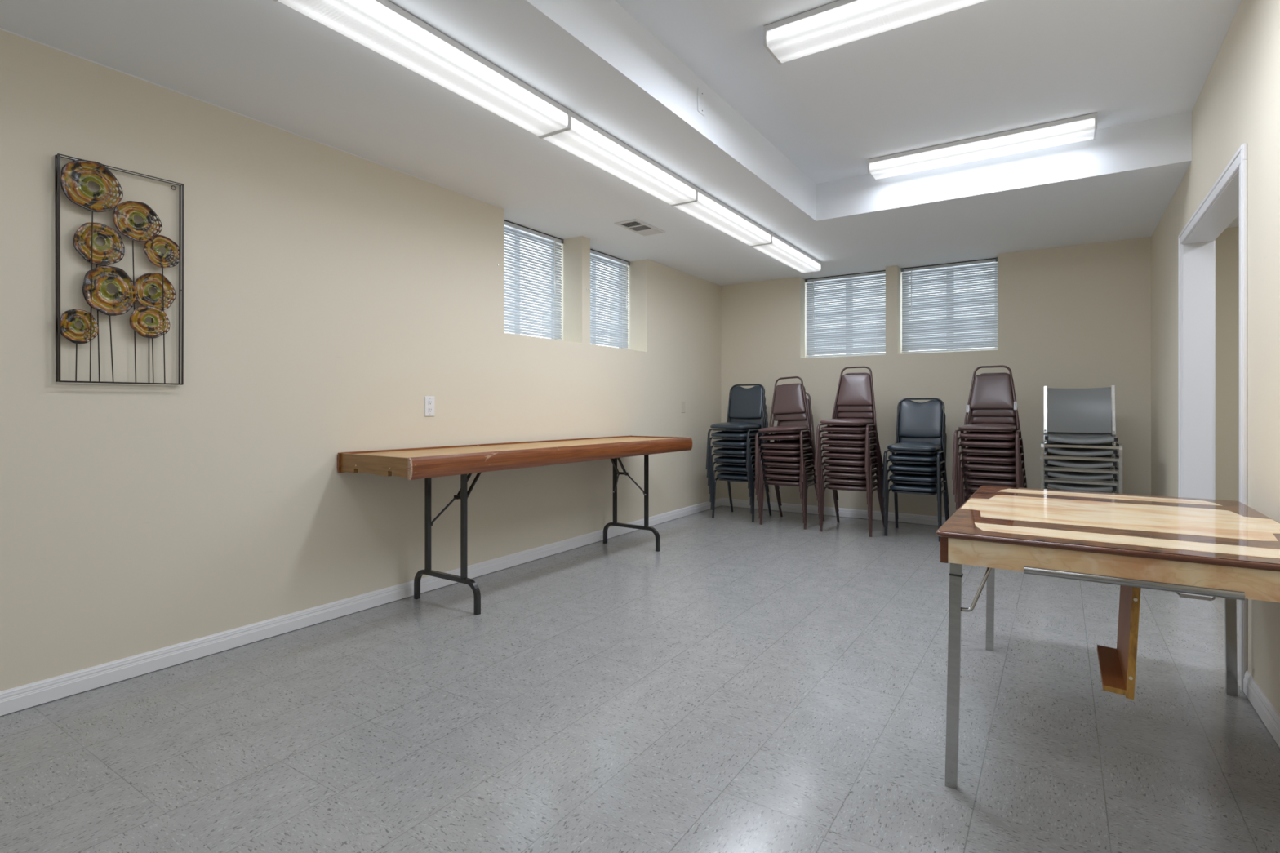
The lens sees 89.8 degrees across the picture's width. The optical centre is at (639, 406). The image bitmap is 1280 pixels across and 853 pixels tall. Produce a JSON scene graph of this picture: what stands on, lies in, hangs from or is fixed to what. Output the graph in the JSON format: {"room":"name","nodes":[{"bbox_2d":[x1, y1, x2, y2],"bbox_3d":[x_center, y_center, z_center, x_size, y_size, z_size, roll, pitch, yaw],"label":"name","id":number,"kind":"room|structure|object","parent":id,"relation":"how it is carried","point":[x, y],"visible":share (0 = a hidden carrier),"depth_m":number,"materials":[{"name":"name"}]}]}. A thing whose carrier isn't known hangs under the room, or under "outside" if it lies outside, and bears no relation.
{"room":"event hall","nodes":[
{"label":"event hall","id":0,"kind":"room"},
{"bbox_2d":[0,29,720,691],"bbox_3d":[-1.813,-0.124,3.388,0.420,2.453,10.085,0,0,33],"label":"wall","id":1,"kind":"structure","parent":0,"point":[329,291],"depth_m":3.04,"materials":[{"name":"beige paint"}]},
{"bbox_2d":[0,27,504,208],"bbox_3d":[-2.660,-1.349,1.708,0.001,0.005,6.345,0,0,33],"label":"trim","id":2,"kind":"structure","parent":1,"relation":"attached to","point":[0,28],"depth_m":2.87,"materials":[{"name":"white paint"}]},
{"bbox_2d":[0,497,721,715],"bbox_3d":[-1.741,1.058,3.102,0.013,0.083,9.685,0,0,33],"label":"baseboard","id":3,"kind":"structure","parent":1,"relation":"attached to","point":[25,696],"depth_m":3.01,"materials":[{"name":"white paint"}]},
{"bbox_2d":[424,395,434,416],"bbox_3d":[-1.258,-0.002,3.844,0.008,0.120,0.072,0,0,33],"label":"wall outlet","id":4,"kind":"object","parent":1,"relation":"attached to","point":[428,401],"visible":1,"depth_m":3.84,"materials":[{"name":"white plastic"}]},
{"bbox_2d":[427,407,431,413],"bbox_3d":[-1.257,0.020,3.842,0.003,0.032,0.028,0,0,33],"label":"receptacle","id":5,"kind":"object","parent":4,"relation":"attached to","point":[429,409],"depth_m":3.84,"materials":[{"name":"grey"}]},
{"bbox_2d":[427,400,431,405],"bbox_3d":[-1.257,-0.024,3.842,0.003,0.032,0.028,0,0,33],"label":"receptacle","id":6,"kind":"object","parent":4,"relation":"attached to","point":[429,402],"depth_m":3.84,"materials":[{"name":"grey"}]},
{"bbox_2d":[504,226,554,339],"bbox_3d":[-0.954,-0.927,4.892,0.060,0.848,0.851,0,0,33],"label":"window","id":7,"kind":"structure","parent":1,"relation":"in","point":[504,226],"depth_m":4.91,"materials":[{"name":"white plastic"}]},
{"bbox_2d":[504,219,563,340],"bbox_3d":[-0.857,-0.937,4.828,0.044,0.828,0.843,0,0,33],"label":"window blind","id":8,"kind":"object","parent":7,"relation":"attached to","point":[508,224],"visible":0.64,"depth_m":4.89,"materials":[{"name":"white plastic"}]},
{"bbox_2d":[590,253,621,348],"bbox_3d":[-0.431,-0.927,5.691,0.060,0.848,0.849,0,0,33],"label":"window","id":9,"kind":"structure","parent":1,"relation":"in","point":[590,254],"depth_m":5.85,"materials":[{"name":"white"}]},
{"bbox_2d":[590,248,630,349],"bbox_3d":[-0.334,-0.937,5.627,0.044,0.828,0.841,0,0,33],"label":"window blind","id":10,"kind":"object","parent":9,"relation":"attached to","point":[597,332],"visible":0.6,"depth_m":5.72,"materials":[{"name":"white plastic"}]},
{"bbox_2d":[681,401,684,413],"bbox_3d":[0.435,0.004,6.432,0.008,0.112,0.072,0,0,33],"label":"outlet cover","id":11,"kind":"object","parent":1,"relation":"attached to","point":[682,402],"visible":1,"depth_m":6.42,"materials":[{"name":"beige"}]},
{"bbox_2d":[0,0,1241,285],"bbox_3d":[0.515,-1.625,1.775,6.082,0.547,10.235,0,0,33],"label":"ceiling","id":12,"kind":"structure","parent":0,"point":[788,146],"depth_m":3.20,"materials":[{"name":"white paint"}]},
{"bbox_2d":[273,0,569,137],"bbox_3d":[-0.733,-1.307,2.454,0.189,0.088,1.222,0,0,33],"label":"ceiling light","id":13,"kind":"object","parent":12,"relation":"attached to","point":[383,27],"visible":1,"depth_m":2.35,"materials":[{"name":"white plastic"}]},
{"bbox_2d":[540,110,697,205],"bbox_3d":[-0.064,-1.307,3.476,0.189,0.088,1.222,0,0,33],"label":"ceiling light","id":14,"kind":"object","parent":12,"relation":"attached to","point":[583,139],"visible":0.91,"depth_m":3.35,"materials":[{"name":"white plastic"}]},
{"bbox_2d":[613,218,665,235],"bbox_3d":[0.002,-1.345,4.833,0.196,0.010,0.410,0,0,33],"label":"ceiling vent","id":15,"kind":"object","parent":12,"relation":"in","point":[635,225],"visible":1,"depth_m":4.81,"materials":[{"name":"white metal"}]},
{"bbox_2d":[697,87,704,115],"bbox_3d":[0.303,-1.504,3.166,0.008,0.116,0.072,0,0,33],"label":"cover plate","id":16,"kind":"object","parent":12,"relation":"attached to","point":[700,94],"visible":1,"depth_m":3.16,"materials":[{"name":"white paint"}]},
{"bbox_2d":[671,187,772,246],"bbox_3d":[0.605,-1.307,4.499,0.189,0.088,1.222,0,0,33],"label":"ceiling light","id":17,"kind":"object","parent":12,"relation":"attached to","point":[708,209],"visible":0.9,"depth_m":4.40,"materials":[{"name":"white plastic"}]},
{"bbox_2d":[751,232,821,273],"bbox_3d":[1.275,-1.307,5.521,0.189,0.088,1.222,0,0,33],"label":"ceiling light","id":18,"kind":"object","parent":12,"relation":"attached to","point":[780,250],"visible":0.88,"depth_m":5.45,"materials":[{"name":"white plastic"}]},
{"bbox_2d":[764,0,986,65],"bbox_3d":[1.088,-1.575,2.467,1.222,0.088,0.189,0,0,33],"label":"ceiling light","id":19,"kind":"object","parent":12,"relation":"attached to","point":[840,22],"visible":1,"depth_m":2.59,"materials":[{"name":"white plastic"}]},
{"bbox_2d":[867,112,1097,180],"bbox_3d":[2.051,-1.575,3.938,1.222,0.088,0.189,0,0,33],"label":"ceiling light","id":20,"kind":"object","parent":12,"relation":"attached to","point":[1081,128],"visible":1,"depth_m":3.84,"materials":[{"name":"white plastic"}]},
{"bbox_2d":[0,505,1279,852],"bbox_3d":[0.484,1.162,1.835,6.200,0.120,10.400,0,0,33],"label":"floor","id":21,"kind":"structure","parent":0,"point":[738,685],"depth_m":2.25,"materials":[{"name":"grey tile"}]},
{"bbox_2d":[337,435,692,615],"bbox_3d":[-0.580,0.671,4.297,0.620,0.862,2.694,0,0,34],"label":"folding table","id":22,"kind":"object","parent":21,"relation":"on","point":[426,463],"visible":1,"depth_m":3.63,"materials":[{"name":"brown wood"}]},
{"bbox_2d":[711,440,771,522],"bbox_3d":[1.030,0.684,6.436,0.449,0.841,0.526,0,0,33],"label":"chair","id":23,"kind":"object","parent":21,"relation":"on","point":[742,477],"visible":0.41,"depth_m":6.29,"materials":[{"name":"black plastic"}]},
{"bbox_2d":[710,432,770,514],"bbox_3d":[1.016,0.601,6.419,0.449,0.841,0.526,0,0,33],"label":"chair","id":24,"kind":"object","parent":23,"relation":"on","point":[730,468],"visible":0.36,"depth_m":6.23,"materials":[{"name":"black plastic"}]},
{"bbox_2d":[709,421,769,505],"bbox_3d":[1.004,0.519,6.400,0.449,0.841,0.526,0,0,33],"label":"chair","id":25,"kind":"object","parent":24,"relation":"on","point":[732,460],"visible":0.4,"depth_m":6.21,"materials":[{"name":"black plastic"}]},
{"bbox_2d":[708,412,768,497],"bbox_3d":[0.994,0.437,6.380,0.449,0.841,0.526,0,0,34],"label":"chair","id":26,"kind":"object","parent":25,"relation":"on","point":[736,452],"visible":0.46,"depth_m":6.21,"materials":[{"name":"black metal"}]},
{"bbox_2d":[707,405,766,488],"bbox_3d":[0.979,0.355,6.364,0.449,0.841,0.526,0,0,33],"label":"chair","id":27,"kind":"object","parent":26,"relation":"on","point":[723,443],"visible":0.39,"depth_m":6.19,"materials":[{"name":"black metal"}]},
{"bbox_2d":[706,396,765,479],"bbox_3d":[0.968,0.273,6.345,0.449,0.841,0.526,0,0,33],"label":"chair","id":28,"kind":"object","parent":27,"relation":"on","point":[730,435],"visible":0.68,"depth_m":6.21,"materials":[{"name":"black leather"}]},
{"bbox_2d":[706,383,766,471],"bbox_3d":[0.958,0.190,6.325,0.449,0.841,0.526,0,0,33],"label":"chair","id":29,"kind":"object","parent":28,"relation":"on","point":[743,403],"visible":0.94,"depth_m":6.44,"materials":[{"name":"black leather"}]},
{"bbox_2d":[759,477,824,529],"bbox_3d":[1.452,0.654,6.103,0.449,0.903,0.549,0,0,33],"label":"chair","id":30,"kind":"object","parent":21,"relation":"on","point":[775,482],"visible":0.33,"depth_m":5.94,"materials":[{"name":"red plastic"}]},
{"bbox_2d":[758,471,816,523],"bbox_3d":[1.440,0.596,6.089,0.449,0.903,0.549,0,0,33],"label":"chair","id":31,"kind":"object","parent":30,"relation":"on","point":[771,475],"visible":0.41,"depth_m":5.89,"materials":[{"name":"red plastic"}]},
{"bbox_2d":[758,422,816,517],"bbox_3d":[1.435,0.538,6.071,0.449,0.903,0.549,0,0,33],"label":"chair","id":32,"kind":"object","parent":31,"relation":"on","point":[769,469],"visible":0.29,"depth_m":5.88,"materials":[{"name":"red plastic"}]},
{"bbox_2d":[757,415,815,511],"bbox_3d":[1.425,0.480,6.056,0.449,0.903,0.549,0,0,33],"label":"chair","id":33,"kind":"object","parent":32,"relation":"on","point":[771,463],"visible":0.38,"depth_m":5.88,"materials":[{"name":"brown leather"}]},
{"bbox_2d":[756,410,814,504],"bbox_3d":[1.413,0.423,6.042,0.449,0.903,0.549,0,0,33],"label":"chair","id":34,"kind":"object","parent":33,"relation":"on","point":[768,457],"visible":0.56,"depth_m":5.86,"materials":[{"name":"brown metal"}]},
{"bbox_2d":[755,398,814,498],"bbox_3d":[1.401,0.365,6.029,0.449,0.903,0.549,0,0,34],"label":"chair","id":35,"kind":"object","parent":34,"relation":"on","point":[769,451],"visible":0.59,"depth_m":5.85,"materials":[{"name":"red plastic"}]},
{"bbox_2d":[754,391,814,492],"bbox_3d":[1.391,0.307,6.014,0.449,0.903,0.549,0,0,34],"label":"chair","id":36,"kind":"object","parent":35,"relation":"on","point":[780,444],"visible":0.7,"depth_m":5.93,"materials":[{"name":"brown metal"}]},
{"bbox_2d":[755,383,814,482],"bbox_3d":[1.380,0.232,5.999,0.458,0.915,0.549,0,0,30],"label":"chair","id":37,"kind":"object","parent":36,"relation":"on","point":[791,416],"visible":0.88,"depth_m":5.93,"materials":[{"name":"brown leather"}]},
{"bbox_2d":[755,376,814,475],"bbox_3d":[1.370,0.167,5.984,0.464,0.919,0.549,0,0,29],"label":"chair","id":38,"kind":"object","parent":37,"relation":"on","point":[788,398],"visible":0.99,"depth_m":6.11,"materials":[{"name":"brown leather"}]},
{"bbox_2d":[819,461,884,537],"bbox_3d":[1.920,0.654,5.770,0.449,0.903,0.549,0,0,33],"label":"chair","id":39,"kind":"object","parent":21,"relation":"on","point":[833,486],"visible":0.34,"depth_m":5.63,"materials":[{"name":"brown leather"}]},
{"bbox_2d":[818,455,883,530],"bbox_3d":[1.910,0.597,5.755,0.449,0.903,0.549,0,0,33],"label":"chair","id":40,"kind":"object","parent":39,"relation":"on","point":[831,479],"visible":0.3,"depth_m":5.56,"materials":[{"name":"brown leather"}]},
{"bbox_2d":[818,448,883,524],"bbox_3d":[1.903,0.540,5.739,0.449,0.903,0.549,0,0,33],"label":"chair","id":41,"kind":"object","parent":40,"relation":"on","point":[828,473],"visible":0.36,"depth_m":5.55,"materials":[{"name":"brown leather"}]},
{"bbox_2d":[817,443,883,517],"bbox_3d":[1.891,0.483,5.724,0.449,0.903,0.549,0,0,33],"label":"chair","id":42,"kind":"object","parent":41,"relation":"on","point":[828,467],"visible":0.26,"depth_m":5.52,"materials":[{"name":"brown leather"}]},
{"bbox_2d":[817,436,882,511],"bbox_3d":[1.887,0.427,5.705,0.449,0.903,0.549,0,0,33],"label":"chair","id":43,"kind":"object","parent":42,"relation":"on","point":[830,460],"visible":0.34,"depth_m":5.52,"materials":[{"name":"brown leather"}]},
{"bbox_2d":[816,435,882,504],"bbox_3d":[1.875,0.370,5.692,0.449,0.903,0.549,0,0,34],"label":"chair","id":44,"kind":"object","parent":43,"relation":"on","point":[829,454],"visible":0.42,"depth_m":5.49,"materials":[{"name":"brown leather"}]},
{"bbox_2d":[816,426,882,497],"bbox_3d":[1.866,0.313,5.676,0.449,0.903,0.549,0,0,33],"label":"chair","id":45,"kind":"object","parent":44,"relation":"on","point":[830,447],"visible":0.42,"depth_m":5.48,"materials":[{"name":"brown leather"}]},
{"bbox_2d":[815,417,882,491],"bbox_3d":[1.858,0.256,5.660,0.449,0.903,0.549,0,0,33],"label":"chair","id":46,"kind":"object","parent":45,"relation":"on","point":[842,442],"visible":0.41,"depth_m":5.48,"materials":[{"name":"brown metal"}]},
{"bbox_2d":[815,408,883,484],"bbox_3d":[1.851,0.200,5.643,0.449,0.903,0.549,0,0,33],"label":"chair","id":47,"kind":"object","parent":46,"relation":"on","point":[846,435],"visible":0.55,"depth_m":5.54,"materials":[{"name":"brown leather"}]},
{"bbox_2d":[814,372,883,478],"bbox_3d":[1.841,0.143,5.629,0.449,0.903,0.549,0,0,33],"label":"chair","id":48,"kind":"object","parent":47,"relation":"on","point":[851,428],"visible":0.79,"depth_m":5.52,"materials":[{"name":"brown leather"}]},
{"bbox_2d":[813,365,883,471],"bbox_3d":[1.832,0.086,5.613,0.449,0.903,0.549,0,0,34],"label":"chair","id":49,"kind":"object","parent":48,"relation":"on","point":[855,389],"visible":0.98,"depth_m":5.71,"materials":[{"name":"brown leather"}]},
{"bbox_2d":[884,466,948,542],"bbox_3d":[2.402,0.684,5.552,0.449,0.841,0.526,0,0,33],"label":"chair","id":50,"kind":"object","parent":21,"relation":"on","point":[921,489],"visible":0.3,"depth_m":5.40,"materials":[{"name":"black leather"}]},
{"bbox_2d":[883,424,949,521],"bbox_3d":[2.380,0.513,5.514,0.449,0.841,0.526,0,0,33],"label":"chair","id":51,"kind":"object","parent":50,"relation":"on","point":[901,468],"visible":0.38,"depth_m":5.33,"materials":[{"name":"black leather"}]},
{"bbox_2d":[882,409,949,511],"bbox_3d":[2.369,0.427,5.495,0.449,0.841,0.526,0,0,33],"label":"chair","id":52,"kind":"object","parent":51,"relation":"on","point":[905,458],"visible":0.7,"depth_m":5.39,"materials":[{"name":"black leather"}]},
{"bbox_2d":[881,397,945,501],"bbox_3d":[2.354,0.342,5.478,0.449,0.841,0.526,0,0,33],"label":"chair","id":53,"kind":"object","parent":52,"relation":"on","point":[926,419],"visible":0.98,"depth_m":5.60,"materials":[{"name":"black leather"}]},
{"bbox_2d":[884,432,949,528],"bbox_3d":[2.393,0.598,5.532,0.449,0.841,0.526,0,0,34],"label":"chair","id":54,"kind":"object","parent":50,"relation":"on","point":[911,478],"visible":0.29,"depth_m":5.37,"materials":[{"name":"black leather"}]},
{"bbox_2d":[964,491,974,502],"bbox_3d":[2.864,0.654,5.152,0.449,0.903,0.549,0,0,35],"label":"chair","id":55,"kind":"object","parent":21,"relation":"on","point":[969,495],"visible":0.09,"depth_m":5.07,"materials":[{"name":"brown leather"}]},
{"bbox_2d":[963,484,1016,503],"bbox_3d":[2.852,0.594,5.139,0.449,0.903,0.549,0,0,35],"label":"chair","id":56,"kind":"object","parent":55,"relation":"on","point":[973,488],"visible":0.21,"depth_m":5.02,"materials":[{"name":"brown leather"}]},
{"bbox_2d":[962,476,1026,504],"bbox_3d":[2.836,0.534,5.128,0.449,0.903,0.549,0,0,35],"label":"chair","id":57,"kind":"object","parent":56,"relation":"on","point":[971,480],"visible":0.22,"depth_m":4.93,"materials":[{"name":"brown leather"}]},
{"bbox_2d":[960,446,1026,506],"bbox_3d":[2.825,0.474,5.113,0.449,0.903,0.549,0,0,35],"label":"chair","id":58,"kind":"object","parent":57,"relation":"on","point":[971,473],"visible":0.28,"depth_m":4.92,"materials":[{"name":"brown leather"}]},
{"bbox_2d":[959,439,1026,507],"bbox_3d":[2.811,0.415,5.101,0.449,0.903,0.549,0,0,35],"label":"chair","id":59,"kind":"object","parent":58,"relation":"on","point":[970,465],"visible":0.27,"depth_m":4.91,"materials":[{"name":"brown leather"}]},
{"bbox_2d":[955,431,1024,510],"bbox_3d":[2.795,0.355,5.090,0.449,0.903,0.549,0,0,35],"label":"chair","id":60,"kind":"object","parent":59,"relation":"on","point":[969,458],"visible":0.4,"depth_m":4.91,"materials":[{"name":"brown leather"}]},
{"bbox_2d":[955,416,1025,502],"bbox_3d":[2.784,0.295,5.076,0.449,0.903,0.549,0,0,35],"label":"chair","id":61,"kind":"object","parent":60,"relation":"on","point":[969,450],"visible":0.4,"depth_m":4.90,"materials":[{"name":"brown metal"}]},
{"bbox_2d":[953,408,1022,494],"bbox_3d":[2.767,0.235,5.066,0.449,0.903,0.549,0,0,35],"label":"chair","id":62,"kind":"object","parent":61,"relation":"on","point":[975,420],"visible":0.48,"depth_m":4.97,"materials":[{"name":"brown leather"}]},
{"bbox_2d":[953,372,1025,488],"bbox_3d":[2.758,0.175,5.050,0.449,0.903,0.549,0,0,35],"label":"chair","id":63,"kind":"object","parent":62,"relation":"on","point":[975,412],"visible":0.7,"depth_m":4.97,"materials":[{"name":"brown leather"}]},
{"bbox_2d":[951,364,1021,484],"bbox_3d":[2.741,0.116,5.039,0.449,0.903,0.549,0,0,35],"label":"chair","id":64,"kind":"object","parent":63,"relation":"on","point":[989,391],"visible":0.98,"depth_m":5.14,"materials":[{"name":"brown leather"}]},
{"bbox_2d":[1044,463,1114,492],"bbox_3d":[3.298,0.690,4.821,0.474,0.832,0.487,0,0,33],"label":"chair","id":65,"kind":"object","parent":21,"relation":"on","point":[1046,464],"visible":0.02,"depth_m":5.02,"materials":[{"name":"grey plastic"}]},
{"bbox_2d":[1044,457,1117,493],"bbox_3d":[3.283,0.603,4.804,0.474,0.832,0.487,0,0,33],"label":"chair","id":66,"kind":"object","parent":65,"relation":"on","point":[1057,486],"visible":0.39,"depth_m":4.66,"materials":[{"name":"silver metal"}]},
{"bbox_2d":[1044,433,1118,493],"bbox_3d":[3.272,0.517,4.785,0.474,0.832,0.487,0,0,33],"label":"chair","id":67,"kind":"object","parent":66,"relation":"on","point":[1066,477],"visible":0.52,"depth_m":4.65,"materials":[{"name":"silver metal"}]},
{"bbox_2d":[1044,417,1118,488],"bbox_3d":[3.262,0.430,4.765,0.474,0.832,0.487,0,0,34],"label":"chair","id":68,"kind":"object","parent":67,"relation":"on","point":[1088,466],"visible":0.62,"depth_m":4.65,"materials":[{"name":"silver metal"}]},
{"bbox_2d":[1044,396,1119,493],"bbox_3d":[3.249,0.343,4.748,0.474,0.832,0.487,0,0,33],"label":"chair","id":69,"kind":"object","parent":68,"relation":"on","point":[1079,454],"visible":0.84,"depth_m":4.65,"materials":[{"name":"silver metal"}]},
{"bbox_2d":[1040,385,1122,493],"bbox_3d":[3.238,0.257,4.728,0.474,0.832,0.487,0,0,33],"label":"chair","id":70,"kind":"object","parent":69,"relation":"on","point":[1069,411],"visible":0.99,"depth_m":4.84,"materials":[{"name":"silver metal"}]},
{"bbox_2d":[935,485,1279,790],"bbox_3d":[1.576,0.731,2.160,0.882,0.743,1.294,0,0,33],"label":"dining table","id":71,"kind":"object","parent":21,"relation":"on","point":[1229,550],"visible":1,"depth_m":1.84,"materials":[{"name":"brown wood"}]},
{"bbox_2d":[720,236,1151,525],"bbox_3d":[2.643,-0.124,6.260,3.892,2.453,0.400,0,0,33],"label":"wall","id":72,"kind":"structure","parent":0,"point":[1076,316],"depth_m":5.61,"materials":[{"name":"beige paint"}]},
{"bbox_2d":[721,497,945,525],"bbox_3d":[2.478,1.058,6.121,3.741,0.083,0.013,0,0,33],"label":"baseboard","id":73,"kind":"structure","parent":72,"relation":"attached to","point":[848,513],"depth_m":6.41,"materials":[{"name":"white paint"}]},
{"bbox_2d":[808,274,885,357],"bbox_3d":[2.179,-0.927,6.677,0.847,0.848,0.060,0,0,33],"label":"window","id":74,"kind":"structure","parent":72,"relation":"in","point":[881,274],"depth_m":6.67,"materials":[{"name":"white"}]},
{"bbox_2d":[804,270,885,357],"bbox_3d":[2.104,-0.937,6.563,0.839,0.828,0.044,0,0,33],"label":"window blind","id":75,"kind":"object","parent":74,"relation":"attached to","point":[838,334],"visible":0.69,"depth_m":6.56,"materials":[{"name":"white plastic"}]},
{"bbox_2d":[902,262,997,354],"bbox_3d":[2.975,-0.927,6.156,0.842,0.848,0.060,0,0,33],"label":"window","id":76,"kind":"structure","parent":72,"relation":"in","point":[994,262],"depth_m":6.13,"materials":[{"name":"white"}]},
{"bbox_2d":[901,257,997,353],"bbox_3d":[2.901,-0.937,6.042,0.834,0.828,0.044,0,0,33],"label":"window blind","id":77,"kind":"object","parent":76,"relation":"attached to","point":[925,327],"visible":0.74,"depth_m":6.03,"materials":[{"name":"white plastic"}]},
{"bbox_2d":[1151,0,1279,715],"bbox_3d":[1.458,-0.259,1.009,0.125,2.721,9.685,0,0,33],"label":"wall","id":78,"kind":"structure","parent":0,"point":[1237,103],"depth_m":2.45,"materials":[{"name":"beige paint"}]},
{"bbox_2d":[1151,160,1191,236],"bbox_3d":[3.542,-1.349,4.308,0.001,0.005,1.882,0,0,33],"label":"trim","id":79,"kind":"structure","parent":78,"relation":"attached to","point":[1191,161],"depth_m":4.09,"materials":[{"name":"white paint"}]},
{"bbox_2d":[1182,169,1239,598],"bbox_3d":[2.828,0.067,3.103,0.133,2.070,1.490,0,0,33],"label":"trim","id":80,"kind":"structure","parent":78,"relation":"attached to","point":[1197,248],"depth_m":3.70,"materials":[{"name":"white paint"}]},
{"bbox_2d":[1177,142,1247,691],"bbox_3d":[2.828,0.042,3.103,0.161,2.120,1.590,0,0,33],"label":"trim","id":81,"kind":"structure","parent":78,"relation":"attached to","point":[1238,162],"depth_m":2.49,"materials":[{"name":"white paint"}]},
{"bbox_2d":[1243,671,1279,747],"bbox_3d":[1.400,1.058,1.047,0.013,0.083,9.685,0,0,33],"label":"baseboard","id":82,"kind":"structure","parent":78,"relation":"attached to","point":[1268,715],"depth_m":2.25,"materials":[{"name":"white paint"}]},
{"bbox_2d":[1214,226,1239,501],"bbox_3d":[3.661,-0.124,2.645,1.770,2.453,4.835,0,0,33],"label":"wall","id":83,"kind":"structure","parent":0,"point":[1227,244],"depth_m":4.84,"materials":[{"name":"beige paint"}]},
{"bbox_3d":[-2.161,-0.939,2.457,0.017,0.038,0.022,0,0,33],"label":"hook","id":84,"kind":"object","parent":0,"visible":0},
{"bbox_2d":[54,153,184,385],"bbox_3d":[-2.065,-0.520,2.568,0.038,0.857,0.412,0,0,33],"label":"wall art","id":85,"kind":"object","parent":84,"relation":"hanging from","point":[76,175],"depth_m":2.53,"materials":[{"name":"brown metal"}]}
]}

